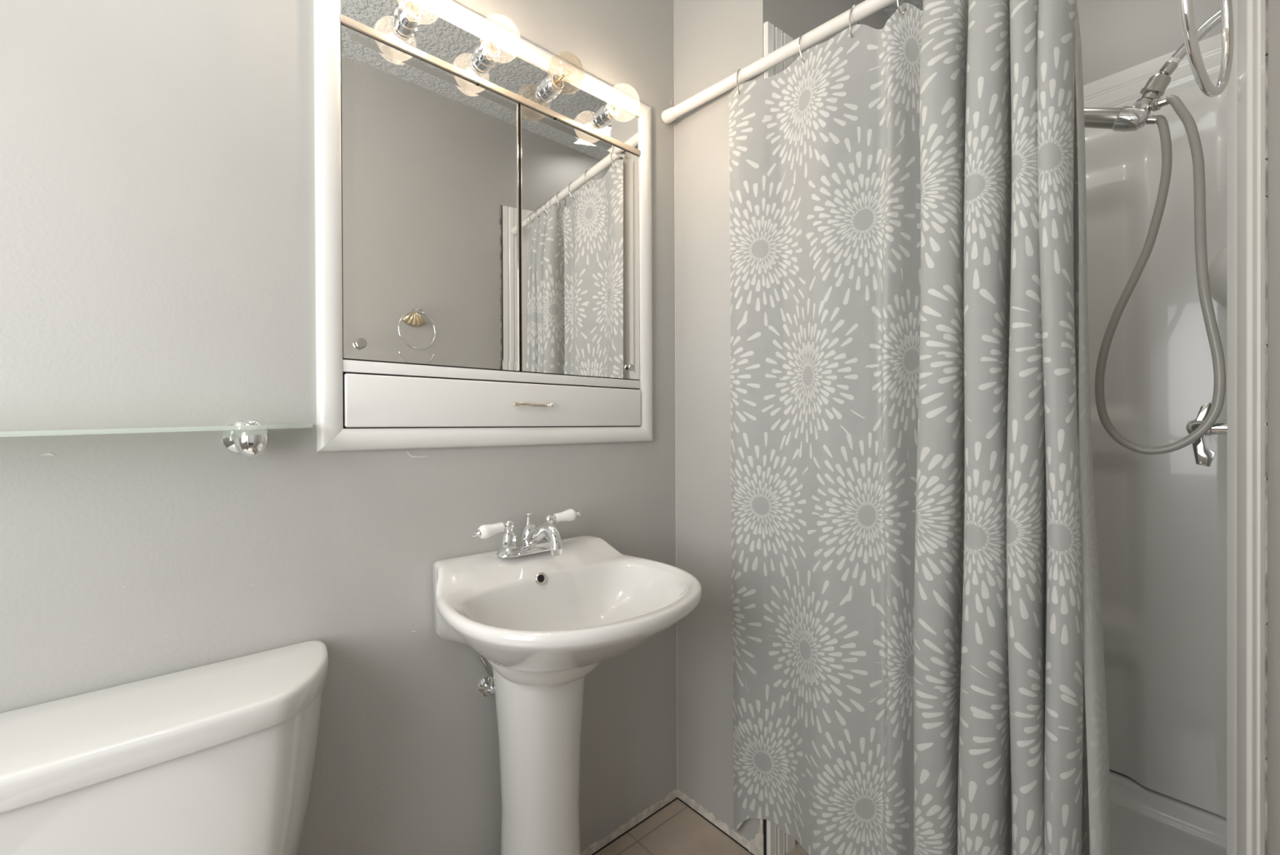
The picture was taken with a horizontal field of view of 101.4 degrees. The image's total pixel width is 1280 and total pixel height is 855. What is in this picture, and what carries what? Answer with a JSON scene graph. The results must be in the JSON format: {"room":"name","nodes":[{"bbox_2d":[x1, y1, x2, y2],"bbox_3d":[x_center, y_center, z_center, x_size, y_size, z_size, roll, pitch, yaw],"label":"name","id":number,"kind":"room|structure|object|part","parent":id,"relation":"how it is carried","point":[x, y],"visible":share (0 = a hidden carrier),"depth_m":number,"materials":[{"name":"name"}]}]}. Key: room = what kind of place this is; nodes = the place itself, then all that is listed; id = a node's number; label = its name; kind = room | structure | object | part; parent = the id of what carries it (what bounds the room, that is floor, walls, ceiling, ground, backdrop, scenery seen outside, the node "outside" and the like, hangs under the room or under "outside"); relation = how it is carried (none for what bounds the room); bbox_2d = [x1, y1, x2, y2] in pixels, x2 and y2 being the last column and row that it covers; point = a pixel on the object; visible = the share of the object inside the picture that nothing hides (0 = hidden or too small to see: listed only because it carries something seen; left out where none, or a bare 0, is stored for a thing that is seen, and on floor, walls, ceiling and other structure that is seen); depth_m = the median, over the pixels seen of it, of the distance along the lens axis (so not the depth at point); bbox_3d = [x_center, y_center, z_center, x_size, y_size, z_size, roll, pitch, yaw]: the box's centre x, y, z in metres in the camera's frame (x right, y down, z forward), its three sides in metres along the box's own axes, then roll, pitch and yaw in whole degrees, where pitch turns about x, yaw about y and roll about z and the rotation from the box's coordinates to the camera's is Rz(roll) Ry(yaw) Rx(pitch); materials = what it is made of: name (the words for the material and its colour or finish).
{"room":"bathroom","nodes":[
{"label":"bathroom","id":0,"kind":"room"},
{"bbox_2d":[0,0,676,854],"bbox_3d":[-0.298,-0.152,1.294,3.105,2.555,0.101,0,0,-41],"label":"wall","id":1,"kind":"structure","parent":0,"point":[157,157],"depth_m":0.90,"materials":[{"name":"paint"}]},
{"bbox_2d":[0,418,312,457],"bbox_3d":[-0.813,0.026,0.690,0.673,0.078,0.130,0,0,-41],"label":"glass shelf","id":2,"kind":"object","parent":1,"relation":"attached to","point":[249,437],"visible":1,"depth_m":0.84,"materials":[{"name":"clear glass"}]},
{"bbox_3d":[-0.813,0.008,0.690,0.673,0.026,0.130,0,0,-41],"label":"glass plate","id":3,"kind":"part","parent":2,"relation":"part of","materials":[{"name":"clear glass"}]},
{"bbox_2d":[313,0,653,451],"bbox_3d":[-0.270,-0.438,1.222,0.834,0.960,0.045,0,0,-41],"label":"medicine cabinet","id":4,"kind":"object","parent":1,"relation":"attached to","point":[483,227],"visible":0.98,"depth_m":1.16,"materials":[{"name":"white"}]},
{"bbox_3d":[-0.577,-0.436,0.972,0.042,0.959,0.016,0,0,-41],"label":"frame","id":5,"kind":"part","parent":4,"relation":"part of","materials":[{"name":"white paint"}]},
{"bbox_2d":[394,0,422,32],"bbox_3d":[-0.462,-0.830,1.052,0.047,0.047,0.042,0,0,-41],"label":"socket","id":6,"kind":"object","parent":4,"relation":"attached to","point":[405,22],"depth_m":1.05,"materials":[{"name":"silver metal"}]},
{"bbox_2d":[403,0,442,24],"bbox_3d":[-0.426,-0.830,1.011,0.085,0.085,0.088,0,0,-41],"label":"light bulb","id":7,"kind":"object","parent":4,"relation":"attached to","point":[411,6],"visible":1,"depth_m":1.04,"materials":[{"name":"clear glass"}]},
{"bbox_3d":[-0.278,0.021,1.235,0.834,0.042,0.016,0,0,-41],"label":"frame","id":8,"kind":"part","parent":4,"relation":"part of","materials":[{"name":"white paint"}]},
{"bbox_2d":[475,39,500,69],"bbox_3d":[-0.336,-0.831,1.162,0.047,0.047,0.042,0,0,-41],"label":"socket","id":9,"kind":"object","parent":4,"relation":"attached to","point":[484,60],"depth_m":1.16,"materials":[{"name":"silver metal"}]},
{"bbox_3d":[-0.283,-0.772,1.233,0.749,0.014,0.010,0,0,-41],"label":"light rail","id":10,"kind":"part","parent":4,"relation":"part of","materials":[{"name":"beige"}]},
{"bbox_3d":[-0.281,-0.119,1.238,0.749,0.022,0.006,0,0,-41],"label":"divider rail","id":11,"kind":"part","parent":4,"relation":"part of","materials":[{"name":"white paint"}]},
{"bbox_3d":[-0.279,-0.053,1.235,0.743,0.102,0.010,0,0,-41],"label":"drawer","id":12,"kind":"part","parent":4,"relation":"part of","materials":[{"name":"white paint"}]},
{"bbox_2d":[479,14,519,61],"bbox_3d":[-0.300,-0.831,1.122,0.085,0.085,0.088,0,0,-41],"label":"light bulb","id":13,"kind":"object","parent":4,"relation":"attached to","point":[491,46],"visible":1,"depth_m":1.15,"materials":[{"name":"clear glass"}]},
{"bbox_3d":[-0.254,-0.053,1.234,0.104,0.012,0.024,0,0,-41],"label":"handle","id":14,"kind":"part","parent":4,"relation":"part of","materials":[{"name":"beige"}]},
{"bbox_3d":[-0.281,-0.896,1.231,0.834,0.044,0.016,0,0,-41],"label":"frame","id":15,"kind":"part","parent":4,"relation":"part of","materials":[{"name":"white paint"}]},
{"bbox_2d":[540,72,564,99],"bbox_3d":[-0.210,-0.832,1.272,0.047,0.047,0.042,0,0,-41],"label":"socket","id":16,"kind":"object","parent":4,"relation":"attached to","point":[548,91],"depth_m":1.27,"materials":[{"name":"silver metal"}]},
{"bbox_2d":[549,50,572,88],"bbox_3d":[-0.174,-0.832,1.232,0.085,0.085,0.088,0,0,-41],"label":"light bulb","id":17,"kind":"object","parent":4,"relation":"attached to","point":[557,81],"visible":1,"depth_m":1.25,"materials":[{"name":"beige"}]},
{"bbox_3d":[-0.183,-0.832,1.242,0.023,0.010,0.042,0,0,-41],"label":"stem","id":18,"kind":"part","parent":17,"relation":"part of","materials":[{"name":"gold metal"}]},
{"bbox_2d":[598,102,619,125],"bbox_3d":[-0.080,-0.833,1.387,0.047,0.047,0.042,0,0,-41],"label":"socket","id":19,"kind":"object","parent":4,"relation":"attached to","point":[606,117],"depth_m":1.38,"materials":[{"name":"silver metal"}]},
{"bbox_2d":[606,84,628,115],"bbox_3d":[-0.044,-0.833,1.346,0.085,0.085,0.088,0,0,-41],"label":"light bulb","id":20,"kind":"object","parent":4,"relation":"attached to","point":[614,108],"visible":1,"depth_m":1.37,"materials":[{"name":"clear glass"}]},
{"bbox_3d":[0.018,-0.440,1.494,0.043,0.959,0.016,0,0,-41],"label":"frame","id":21,"kind":"part","parent":4,"relation":"part of","materials":[{"name":"white paint"}]},
{"bbox_2d":[478,655,494,697],"bbox_3d":[-0.338,0.552,1.168,0.040,0.093,0.038,0,0,-41],"label":"shutoff valve","id":22,"kind":"object","parent":1,"relation":"attached to","point":[485,685],"visible":0.94,"depth_m":1.16,"materials":[{"name":"silver metal"}]},
{"bbox_3d":[-0.340,0.584,1.154,0.015,0.019,0.012,0,0,-41],"label":"valve handle","id":23,"kind":"part","parent":22,"relation":"part of","materials":[{"name":"silver metal"}]},
{"bbox_2d":[580,789,677,854],"bbox_3d":[-0.619,1.112,0.946,1.950,0.025,0.002,0,0,-41],"label":"trim","id":24,"kind":"structure","parent":1,"relation":"attached to","point":[596,846],"depth_m":1.46,"materials":[{"name":"paint"}]},
{"bbox_2d":[591,797,753,854],"bbox_3d":[-0.515,1.127,0.827,1.950,0.003,0.318,0,0,-41],"label":"trim","id":25,"kind":"structure","parent":1,"relation":"attached to","point":[678,798],"depth_m":1.47,"materials":[{"name":"black"}]},
{"bbox_2d":[661,0,896,124],"bbox_3d":[0.479,-0.917,1.163,1.124,0.036,0.036,0,0,44],"label":"curtain rod","id":26,"kind":"object","parent":1,"relation":"attached to","point":[865,8],"visible":1,"depth_m":1.28,"materials":[{"name":"white metal"}]},
{"bbox_2d":[736,68,741,94],"bbox_3d":[0.263,-0.902,1.371,0.006,0.069,0.046,0,0,33],"label":"curtain ring","id":27,"kind":"object","parent":26,"relation":"hanging from","point":[739,68],"visible":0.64,"depth_m":1.35,"materials":[{"name":"silver metal"}]},
{"bbox_2d":[798,32,811,62],"bbox_3d":[0.393,-0.902,1.246,0.046,0.069,0.005,0,0,-35],"label":"curtain ring","id":28,"kind":"object","parent":26,"relation":"hanging from","point":[802,33],"visible":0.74,"depth_m":1.24,"materials":[{"name":"silver metal"}]},
{"bbox_2d":[848,4,859,38],"bbox_3d":[0.476,-0.902,1.166,0.011,0.069,0.046,0,0,44],"label":"curtain ring","id":29,"kind":"object","parent":26,"relation":"hanging from","point":[851,37],"visible":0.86,"depth_m":1.15,"materials":[{"name":"silver metal"}]},
{"bbox_2d":[896,0,908,14],"bbox_3d":[0.549,-0.902,1.096,0.046,0.069,0.011,0,0,-36],"label":"curtain ring","id":30,"kind":"object","parent":26,"relation":"hanging from","point":[898,6],"visible":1,"depth_m":1.09,"materials":[{"name":"silver metal"}]},
{"label":"curtain ring","id":31,"kind":"object","parent":26,"relation":"hanging from","visible":0},
{"bbox_2d":[728,0,1111,854],"bbox_3d":[0.536,0.092,1.159,0.759,1.976,0.153,0,0,43],"label":"shower curtain","id":32,"kind":"object","parent":31,"relation":"hanging from","point":[918,656],"visible":1,"depth_m":1.05,"materials":[{"name":"fabric"}]},
{"bbox_2d":[594,799,808,854],"bbox_3d":[0.117,1.169,0.130,2.180,0.080,2.400,0,0,-41],"label":"floor","id":33,"kind":"structure","parent":0,"point":[676,828],"depth_m":1.43,"materials":[{"name":"beige tile"}]},
{"bbox_2d":[0,640,328,854],"bbox_3d":[-0.543,0.758,0.538,0.505,0.742,0.706,0,0,-41],"label":"toilet","id":34,"kind":"object","parent":33,"relation":"on","point":[217,757],"visible":1,"depth_m":0.70,"materials":[{"name":"white ceramic"}]},
{"bbox_2d":[432,535,702,854],"bbox_3d":[-0.129,0.702,1.054,0.504,0.847,0.480,0,0,-41],"label":"pedestal sink","id":35,"kind":"object","parent":33,"relation":"on","point":[544,621],"visible":0.99,"depth_m":1.08,"materials":[{"name":"white ceramic"}]},
{"bbox_2d":[471,508,580,557],"bbox_3d":[-0.249,0.237,1.187,0.192,0.087,0.202,0,0,5],"label":"faucet","id":36,"kind":"object","parent":35,"relation":"on","point":[531,537],"visible":1,"depth_m":1.14,"materials":[{"name":"silver metal"}]},
{"bbox_3d":[-0.289,0.235,1.154,0.035,0.064,0.035,0,0,-41],"label":"handle","id":37,"kind":"part","parent":36,"relation":"part of","materials":[{"name":"silver metal"}]},
{"bbox_3d":[-0.250,0.272,1.188,0.158,0.017,0.054,0,0,-41],"label":"plate","id":38,"kind":"part","parent":36,"relation":"part of","materials":[{"name":"silver metal"}]},
{"bbox_3d":[-0.254,0.207,1.192,0.018,0.027,0.018,0,0,-41],"label":"lift rod","id":39,"kind":"part","parent":36,"relation":"part of","materials":[{"name":"silver metal"}]},
{"bbox_3d":[-0.215,0.236,1.148,0.039,0.060,0.145,0,0,-41],"label":"spout","id":40,"kind":"part","parent":36,"relation":"part of","materials":[{"name":"silver metal"}]},
{"bbox_3d":[-0.211,0.235,1.222,0.035,0.064,0.035,0,0,-41],"label":"handle","id":41,"kind":"part","parent":36,"relation":"part of","materials":[{"name":"silver metal"}]},
{"bbox_2d":[432,535,702,673],"bbox_3d":[-0.130,0.378,1.052,0.504,0.199,0.480,0,0,-41],"label":"basin","id":42,"kind":"object","parent":35,"relation":"in","point":[587,605],"depth_m":1.08,"materials":[{"name":"white ceramic"}]},
{"bbox_2d":[763,0,1267,854],"bbox_3d":[0.947,0.042,1.345,0.962,2.157,0.828,0,0,-41],"label":"shower surround","id":43,"kind":"object","parent":33,"relation":"on","point":[1182,544],"visible":0.3,"depth_m":1.41,"materials":[{"name":"white plastic"}]},
{"bbox_3d":[0.366,0.044,1.371,0.105,2.157,0.013,0,0,-36],"label":"fluted trim","id":44,"kind":"part","parent":43,"relation":"part of","materials":[{"name":"white plastic"}]},
{"bbox_3d":[0.715,-0.004,1.686,0.835,2.067,0.009,0,0,-41],"label":"panel","id":45,"kind":"part","parent":43,"relation":"part of","materials":[{"name":"white plastic"}]},
{"bbox_3d":[1.301,-0.971,1.655,0.010,0.137,0.821,0,0,-41],"label":"fluted trim","id":46,"kind":"part","parent":43,"relation":"part of","materials":[{"name":"white plastic"}]},
{"bbox_2d":[1084,9,1226,454],"bbox_3d":[1.075,-0.419,1.181,0.134,0.951,0.396,0,0,-41],"label":"shower","id":47,"kind":"object","parent":43,"relation":"attached to","point":[1135,117],"visible":0.93,"depth_m":1.12,"materials":[{"name":"silver metal"}]},
{"bbox_3d":[1.111,-0.715,1.166,0.011,0.026,0.026,0,0,-36],"label":"swivel knob","id":48,"kind":"part","parent":47,"relation":"part of","materials":[{"name":"silver metal"}]},
{"bbox_2d":[1146,96,1168,111],"bbox_3d":[1.137,-0.712,1.155,0.027,0.028,0.042,0,0,-26],"label":"outlet","id":49,"kind":"object","parent":47,"relation":"attached to","point":[1153,103],"depth_m":1.15,"materials":[{"name":"silver metal"}]},
{"bbox_3d":[1.194,-0.833,1.099,0.021,0.085,0.116,0,0,-41],"label":"shower arm","id":50,"kind":"part","parent":47,"relation":"part of","materials":[{"name":"silver metal"}]},
{"bbox_3d":[1.244,0.057,1.605,0.163,1.922,0.817,0,0,-41],"label":"panel","id":51,"kind":"part","parent":43,"relation":"part of","materials":[{"name":"white plastic"}]},
{"bbox_2d":[1186,402,1226,466],"bbox_3d":[1.168,0.015,1.059,0.100,0.131,0.089,0,0,-41],"label":"shower valve","id":52,"kind":"object","parent":43,"relation":"attached to","point":[1204,455],"visible":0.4,"depth_m":1.07,"materials":[{"name":"silver metal"}]},
{"bbox_3d":[1.153,-0.023,1.076,0.013,0.055,0.034,0,0,-41],"label":"lever","id":53,"kind":"part","parent":52,"relation":"part of","materials":[{"name":"silver metal"}]},
{"bbox_3d":[1.155,0.044,1.073,0.013,0.072,0.033,0,0,-41],"label":"lever","id":54,"kind":"part","parent":52,"relation":"part of","materials":[{"name":"silver metal"}]},
{"bbox_3d":[1.167,0.000,1.060,0.033,0.033,0.086,0,0,-41],"label":"stem","id":55,"kind":"part","parent":52,"relation":"part of","materials":[{"name":"silver metal"}]},
{"bbox_3d":[0.913,0.044,0.791,0.162,2.157,0.038,0,0,-41],"label":"fluted trim","id":56,"kind":"part","parent":43,"relation":"part of","materials":[{"name":"white plastic"}]},
{"bbox_2d":[675,0,890,854],"bbox_3d":[0.608,-0.158,1.810,1.060,2.555,0.318,0,0,-41],"label":"wall","id":57,"kind":"structure","parent":0,"point":[714,39],"depth_m":1.49,"materials":[{"name":"paint"}]},
{"bbox_2d":[673,0,678,789],"bbox_3d":[0.108,-0.155,1.583,0.004,2.555,0.004,0,0,-41],"label":"trim","id":58,"kind":"structure","parent":57,"relation":"attached to","point":[673,0],"depth_m":1.58,"materials":[{"name":"grey paint"}]},
{"bbox_2d":[677,788,763,854],"bbox_3d":[0.216,1.083,1.470,0.002,0.071,0.314,0,0,-41],"label":"trim","id":59,"kind":"structure","parent":57,"relation":"attached to","point":[698,807],"depth_m":1.48,"materials":[{"name":"paint"}]},
{"bbox_2d":[763,818,766,854],"bbox_3d":[0.329,1.064,1.358,0.021,0.118,0.009,0,0,-41],"label":"trim","id":60,"kind":"structure","parent":57,"relation":"attached to","point":[764,820],"depth_m":1.35,"materials":[{"name":"black"}]},
{"bbox_2d":[1076,0,1222,779],"bbox_3d":[1.380,-0.161,1.658,0.100,2.555,0.929,0,0,-41],"label":"wall","id":61,"kind":"structure","parent":0,"point":[1117,36],"depth_m":1.52,"materials":[{"name":"grey paint"}]},
{"bbox_2d":[1266,0,1279,854],"bbox_3d":[0.523,-0.152,0.356,2.905,2.555,0.100,0,0,-41],"label":"wall","id":62,"kind":"structure","parent":0,"point":[1273,6],"depth_m":0.60,"materials":[{"name":"grey paint"}]},
{"bbox_2d":[1178,0,1233,97],"bbox_3d":[0.546,-0.405,0.484,0.160,0.177,0.062,0,0,-41],"label":"towel ring","id":63,"kind":"object","parent":62,"relation":"attached to","point":[1199,72],"visible":1,"depth_m":0.49,"materials":[{"name":"silver metal"}]}
]}

